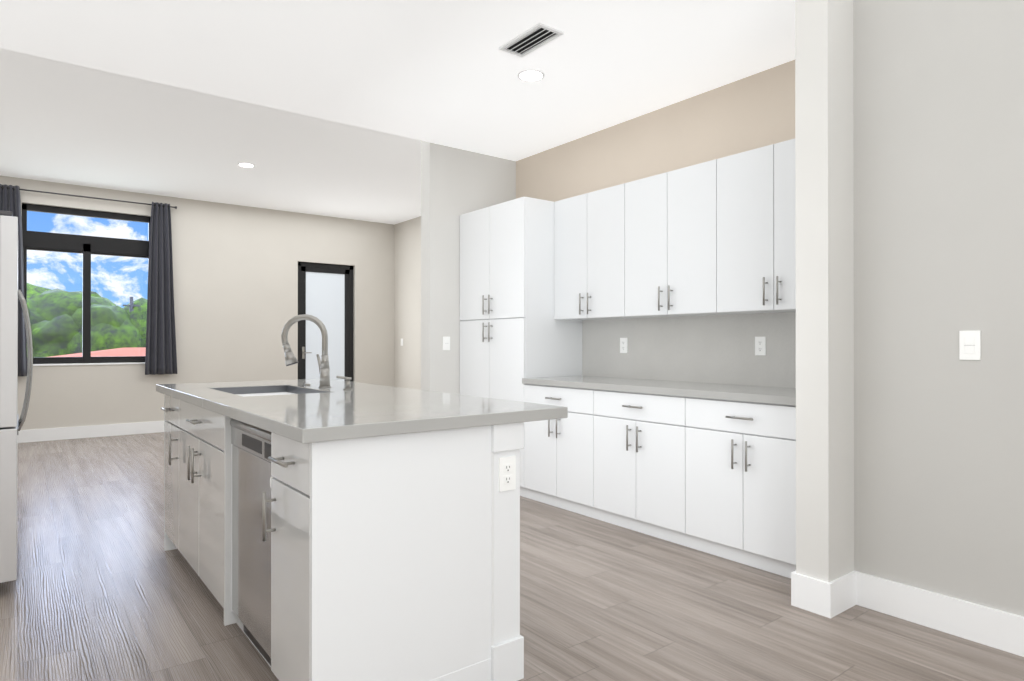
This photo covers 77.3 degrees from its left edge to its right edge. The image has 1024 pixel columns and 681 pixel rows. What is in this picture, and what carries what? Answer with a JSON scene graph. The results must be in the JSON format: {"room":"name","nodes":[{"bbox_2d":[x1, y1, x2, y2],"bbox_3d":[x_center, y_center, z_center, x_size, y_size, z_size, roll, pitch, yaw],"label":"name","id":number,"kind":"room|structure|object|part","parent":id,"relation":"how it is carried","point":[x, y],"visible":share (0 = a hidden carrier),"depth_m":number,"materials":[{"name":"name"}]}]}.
{"room":"kitchen","nodes":[
{"label":"kitchen","id":0,"kind":"room"},
{"bbox_2d":[0,176,393,429],"bbox_3d":[-4.282,-0.349,8.757,6.200,3.100,0.200,0,0,-38],"label":"wall","id":1,"kind":"structure","parent":0,"point":[235,276],"depth_m":8.88,"materials":[{"name":"paint"}]},
{"bbox_2d":[22,203,150,363],"bbox_3d":[-5.267,-0.670,7.997,1.370,1.905,0.065,0,0,-38],"label":"window","id":2,"kind":"structure","parent":1,"relation":"in","point":[86,247],"depth_m":7.94,"materials":[{"name":"black"}]},
{"bbox_2d":[0,184,176,375],"bbox_3d":[-5.201,-0.675,7.841,1.967,2.225,0.132,0,0,-38],"label":"curtains","id":3,"kind":"object","parent":1,"relation":"attached to","point":[161,356],"visible":0.69,"depth_m":8.27,"materials":[{"name":"grey fabric"}]},
{"bbox_3d":[-5.212,-1.753,7.856,1.964,0.060,0.101,0,0,-38],"label":"rod","id":4,"kind":"part","parent":3,"relation":"part of","materials":[{"name":"grey metal"}]},
{"bbox_2d":[33,362,144,365],"bbox_3d":[-5.225,0.293,7.939,1.370,0.020,0.082,0,0,-38],"label":"window sill","id":5,"kind":"structure","parent":1,"relation":"attached to","point":[85,364],"depth_m":7.89,"materials":[{"name":"white"}]},
{"bbox_2d":[18,421,163,442],"bbox_3d":[-4.854,1.126,8.176,4.130,0.145,0.015,0,0,-38],"label":"baseboard","id":6,"kind":"structure","parent":1,"relation":"attached to","point":[34,435],"depth_m":7.89,"materials":[{"name":"white wood"}]},
{"bbox_2d":[298,262,352,381],"bbox_3d":[-2.853,0.015,9.801,0.896,2.378,0.108,0,0,-38],"label":"door","id":7,"kind":"structure","parent":1,"relation":"attached to","point":[325,294],"depth_m":9.83,"materials":[{"name":"black"}]},
{"bbox_2d":[0,48,420,223],"bbox_3d":[-2.814,-2.031,6.858,6.200,0.250,5.010,0,0,-38],"label":"ceiling","id":8,"kind":"structure","parent":0,"point":[65,123],"depth_m":6.33,"materials":[{"name":"paint"}]},
{"bbox_2d":[238,163,254,166],"bbox_3d":[-2.885,-1.903,6.949,0.170,0.006,0.170,0,0,-38],"label":"recessed light","id":9,"kind":"object","parent":8,"relation":"in","point":[245,164],"visible":1,"depth_m":6.95,"materials":[{"name":"white plastic"}]},
{"bbox_2d":[0,0,794,160],"bbox_3d":[0.984,-1.918,1.925,6.200,0.510,7.440,0,0,-38],"label":"ceiling","id":10,"kind":"structure","parent":0,"point":[443,72],"depth_m":3.69,"materials":[{"name":"paint"}]},
{"bbox_2d":[518,70,544,81],"bbox_3d":[0.119,-1.653,3.998,0.170,0.006,0.170,0,0,-38],"label":"recessed light","id":11,"kind":"object","parent":10,"relation":"in","point":[531,75],"visible":1,"depth_m":3.99,"materials":[{"name":"white"}]},
{"bbox_2d":[499,22,563,57],"bbox_3d":[0.101,-1.652,3.529,0.170,0.012,0.360,0,0,-38],"label":"ceiling vent","id":12,"kind":"object","parent":10,"relation":"in","point":[531,39],"visible":1,"depth_m":3.52,"materials":[{"name":"white metal"}]},
{"bbox_2d":[394,216,420,389],"bbox_3d":[-0.422,-0.350,8.663,0.200,3.100,4.660,0,0,-38],"label":"wall","id":13,"kind":"structure","parent":0,"point":[407,296],"depth_m":10.09,"materials":[{"name":"paint"}]},
{"bbox_2d":[421,141,515,393],"bbox_3d":[0.197,-0.359,6.104,2.340,3.100,0.150,0,0,-38],"label":"wall","id":14,"kind":"structure","parent":0,"point":[456,183],"depth_m":5.44,"materials":[{"name":"paint"}]},
{"bbox_2d":[443,337,449,349],"bbox_3d":[-0.555,0.024,5.424,0.070,0.115,0.008,0,0,-38],"label":"light switch","id":15,"kind":"object","parent":14,"relation":"attached to","point":[446,343],"visible":1,"depth_m":5.42,"materials":[{"name":"white plastic"}]},
{"bbox_2d":[0,432,1023,680],"bbox_3d":[-0.545,1.234,3.899,6.200,0.100,12.450,0,0,-38],"label":"floor","id":16,"kind":"structure","parent":0,"point":[104,586],"depth_m":2.79,"materials":[{"name":"brown wood"}]},
{"bbox_2d":[0,210,32,582],"bbox_3d":[-2.844,0.291,3.116,0.817,1.780,0.910,0,0,-38],"label":"refrigerator","id":17,"kind":"object","parent":16,"relation":"on","point":[11,425],"visible":1,"depth_m":2.95,"materials":[{"name":"white metal"}]},
{"bbox_3d":[-2.550,0.102,3.344,0.073,0.728,0.790,0,0,-38],"label":"handle","id":18,"kind":"part","parent":17,"relation":"part of","materials":[{"name":"silver metal"}]},
{"bbox_2d":[156,390,523,680],"bbox_3d":[-0.976,0.733,2.910,0.787,0.895,2.315,0,0,-38],"label":"kitchen island","id":19,"kind":"object","parent":16,"relation":"on","point":[324,527],"depth_m":2.05,"materials":[{"name":"white wood"}]},
{"bbox_2d":[229,416,292,680],"bbox_3d":[-0.925,0.735,2.333,0.059,0.863,0.562,0,0,-38],"label":"dishwasher","id":20,"kind":"object","parent":19,"relation":"in","point":[250,447],"depth_m":2.34,"materials":[{"name":"silver metal"}]},
{"bbox_2d":[156,378,567,445],"bbox_3d":[-0.903,0.265,2.977,0.978,0.040,2.360,0,0,-38],"label":"island countertop","id":21,"kind":"structure","parent":19,"relation":"on","point":[345,411],"depth_m":2.29,"materials":[{"name":"grey stone"}]},
{"bbox_2d":[212,386,323,393],"bbox_3d":[-1.215,0.377,3.191,0.408,0.256,0.678,0,0,-38],"label":"sink","id":22,"kind":"object","parent":21,"relation":"in","point":[231,389],"depth_m":3.45,"materials":[{"name":"silver metal"}]},
{"bbox_2d":[281,314,331,385],"bbox_3d":[-1.077,0.054,3.362,0.221,0.385,0.168,0,0,-38],"label":"faucet","id":23,"kind":"object","parent":21,"relation":"on","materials":[{"name":"silver metal"}]},
{"bbox_3d":[-0.264,0.730,2.019,0.745,0.895,0.035,0,0,-38],"label":"pilaster panel","id":24,"kind":"part","parent":19,"relation":"part of","materials":[{"name":"white wood"}]},
{"bbox_2d":[498,455,515,491],"bbox_3d":[-0.015,0.458,2.200,0.070,0.115,0.007,0,0,-38],"label":"outlet","id":25,"kind":"object","parent":19,"relation":"attached to","point":[506,463],"depth_m":2.20,"materials":[{"name":"white plastic"}]},
{"bbox_2d":[460,197,583,400],"bbox_3d":[0.063,0.054,5.340,0.616,2.270,0.886,0,0,-38],"label":"tall cabinet","id":26,"kind":"object","parent":16,"relation":"on","point":[508,334],"depth_m":5.01,"materials":[{"name":"white wood"}]},
{"bbox_2d":[520,383,591,517],"bbox_3d":[0.557,0.754,4.697,0.616,0.865,0.733,0,0,-38],"label":"base cabinet","id":27,"kind":"object","parent":16,"relation":"on","point":[556,455],"depth_m":4.48,"materials":[{"name":"white wood"}]},
{"bbox_2d":[592,391,679,543],"bbox_3d":[1.004,0.752,4.115,0.616,0.865,0.734,0,0,-38],"label":"base cabinet","id":28,"kind":"object","parent":16,"relation":"on","point":[636,438],"depth_m":3.92,"materials":[{"name":"white wood"}]},
{"bbox_2d":[520,375,795,406],"bbox_3d":[0.997,0.299,4.111,0.636,0.040,2.199,0,0,-38],"label":"countertop","id":29,"kind":"structure","parent":28,"relation":"on","point":[734,392],"depth_m":3.88,"materials":[{"name":"grey stone"}]},
{"bbox_2d":[680,399,795,577],"bbox_3d":[1.452,0.750,3.534,0.616,0.865,0.733,0,0,-38],"label":"base cabinet","id":30,"kind":"object","parent":16,"relation":"on","point":[738,460],"depth_m":3.36,"materials":[{"name":"white wood"}]},
{"bbox_2d":[795,0,853,581],"bbox_3d":[1.403,-0.240,2.870,0.235,2.840,0.145,0,0,-38],"label":"column","id":31,"kind":"structure","parent":16,"relation":"on","point":[824,184],"depth_m":2.80,"materials":[{"name":"paint"}]},
{"bbox_2d":[791,571,829,608],"bbox_3d":[1.349,1.108,2.924,0.250,0.145,0.015,0,0,-38],"label":"baseboard","id":32,"kind":"structure","parent":31,"relation":"attached to","point":[806,591],"depth_m":2.80,"materials":[{"name":"white wood"}]},
{"bbox_2d":[516,60,794,201],"bbox_3d":[1.068,-0.234,4.711,0.200,2.840,3.120,0,0,-38],"label":"wall","id":33,"kind":"structure","parent":0,"point":[754,111],"depth_m":4.48,"materials":[{"name":"paint"}]},
{"bbox_2d":[552,185,623,322],"bbox_3d":[0.676,-0.623,4.793,0.316,0.920,0.733,0,0,-38],"label":"upper cabinet","id":34,"kind":"object","parent":33,"relation":"attached to","point":[585,227],"depth_m":4.70,"materials":[{"name":"white wood"}]},
{"bbox_2d":[620,337,627,353],"bbox_3d":[0.839,0.037,4.811,0.007,0.115,0.070,0,0,-38],"label":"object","id":35,"kind":"structure","parent":33,"relation":"attached to","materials":[{"name":"white plastic"}]},
{"bbox_2d":[620,160,735,318],"bbox_3d":[1.123,-0.625,4.212,0.316,0.920,0.734,0,0,-38],"label":"upper cabinet","id":36,"kind":"object","parent":33,"relation":"attached to","point":[666,218],"depth_m":4.12,"materials":[{"name":"white wood"}]},
{"bbox_2d":[712,139,795,314],"bbox_3d":[1.571,-0.627,3.631,0.316,0.920,0.733,0,0,-38],"label":"upper cabinet","id":37,"kind":"object","parent":33,"relation":"attached to","point":[754,216],"depth_m":3.63,"materials":[{"name":"white wood"}]},
{"bbox_3d":[1.244,0.058,4.302,0.012,0.445,2.199,0,0,-38],"label":"backsplash panel","id":38,"kind":"part","parent":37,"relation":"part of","materials":[{"name":"grey stone"}]},
{"bbox_2d":[755,336,765,355],"bbox_3d":[1.522,0.034,3.924,0.007,0.115,0.070,0,0,-38],"label":"outlet","id":39,"kind":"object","parent":33,"relation":"attached to","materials":[{"name":"white plastic"}]},
{"bbox_2d":[853,0,1023,616],"bbox_3d":[3.023,-0.244,1.647,0.840,2.840,4.120,0,0,-38],"label":"wall","id":40,"kind":"structure","parent":0,"point":[938,119],"depth_m":2.61,"materials":[{"name":"paint"}]},
{"bbox_2d":[846,571,1023,656],"bbox_3d":[2.729,1.102,1.324,0.015,0.145,3.915,0,0,-38],"label":"baseboard","id":41,"kind":"structure","parent":40,"relation":"attached to","point":[991,627],"depth_m":2.60,"materials":[{"name":"white wood"}]},
{"bbox_2d":[959,331,980,359],"bbox_3d":[1.809,0.019,2.529,0.008,0.115,0.070,0,0,-38],"label":"light switch","id":42,"kind":"object","parent":40,"relation":"attached to","point":[969,345],"visible":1,"depth_m":2.53,"materials":[{"name":"white plastic"}]},
{"label":"outside","id":43,"kind":"structure","parent":0,"visible":0},
{"bbox_3d":[-37.975,10.299,65.666,140.000,0.200,129.550,0,0,-38],"label":"ground","id":44,"kind":"structure","parent":43,"visible":0},
{"bbox_2d":[27,283,51,297],"bbox_3d":[-23.238,3.556,32.649,6.462,13.215,7.030,0,0,-38],"label":"tree","id":45,"kind":"object","parent":44,"relation":"on","point":[37,291],"depth_m":31.82,"materials":[{"name":"green plant"}]},
{"bbox_2d":[29,288,108,320],"bbox_3d":[-19.944,4.088,26.245,6.477,12.410,6.174,0,0,-38],"label":"tree","id":46,"kind":"object","parent":44,"relation":"on","point":[71,300],"depth_m":24.97,"materials":[{"name":"green plant"}]},
{"bbox_2d":[27,298,146,356],"bbox_3d":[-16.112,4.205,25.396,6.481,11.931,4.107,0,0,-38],"label":"tree","id":47,"kind":"object","parent":44,"relation":"on","point":[110,312],"depth_m":23.74,"materials":[{"name":"green plant"}]},
{"bbox_2d":[50,347,145,356],"bbox_3d":[-11.056,5.183,20.813,9.100,9.920,7.500,0,0,-38],"label":"house","id":48,"kind":"structure","parent":44,"relation":"on","point":[127,351],"depth_m":19.08,"materials":[{"name":"red tile"}]},
{"bbox_2d":[91,291,115,305],"bbox_3d":[-19.169,3.893,30.531,7.336,12.537,6.334,0,0,-38],"label":"tree","id":49,"kind":"object","parent":44,"relation":"on","point":[110,303],"depth_m":30.86,"materials":[{"name":"green plant"}]},
{"bbox_2d":[123,297,139,311],"bbox_3d":[-15.187,4.209,25.524,0.600,11.900,0.240,0,0,-38],"label":"pole","id":50,"kind":"object","parent":44,"relation":"on","point":[131,305],"depth_m":25.50,"materials":[{"name":"grey metal"}]}
]}

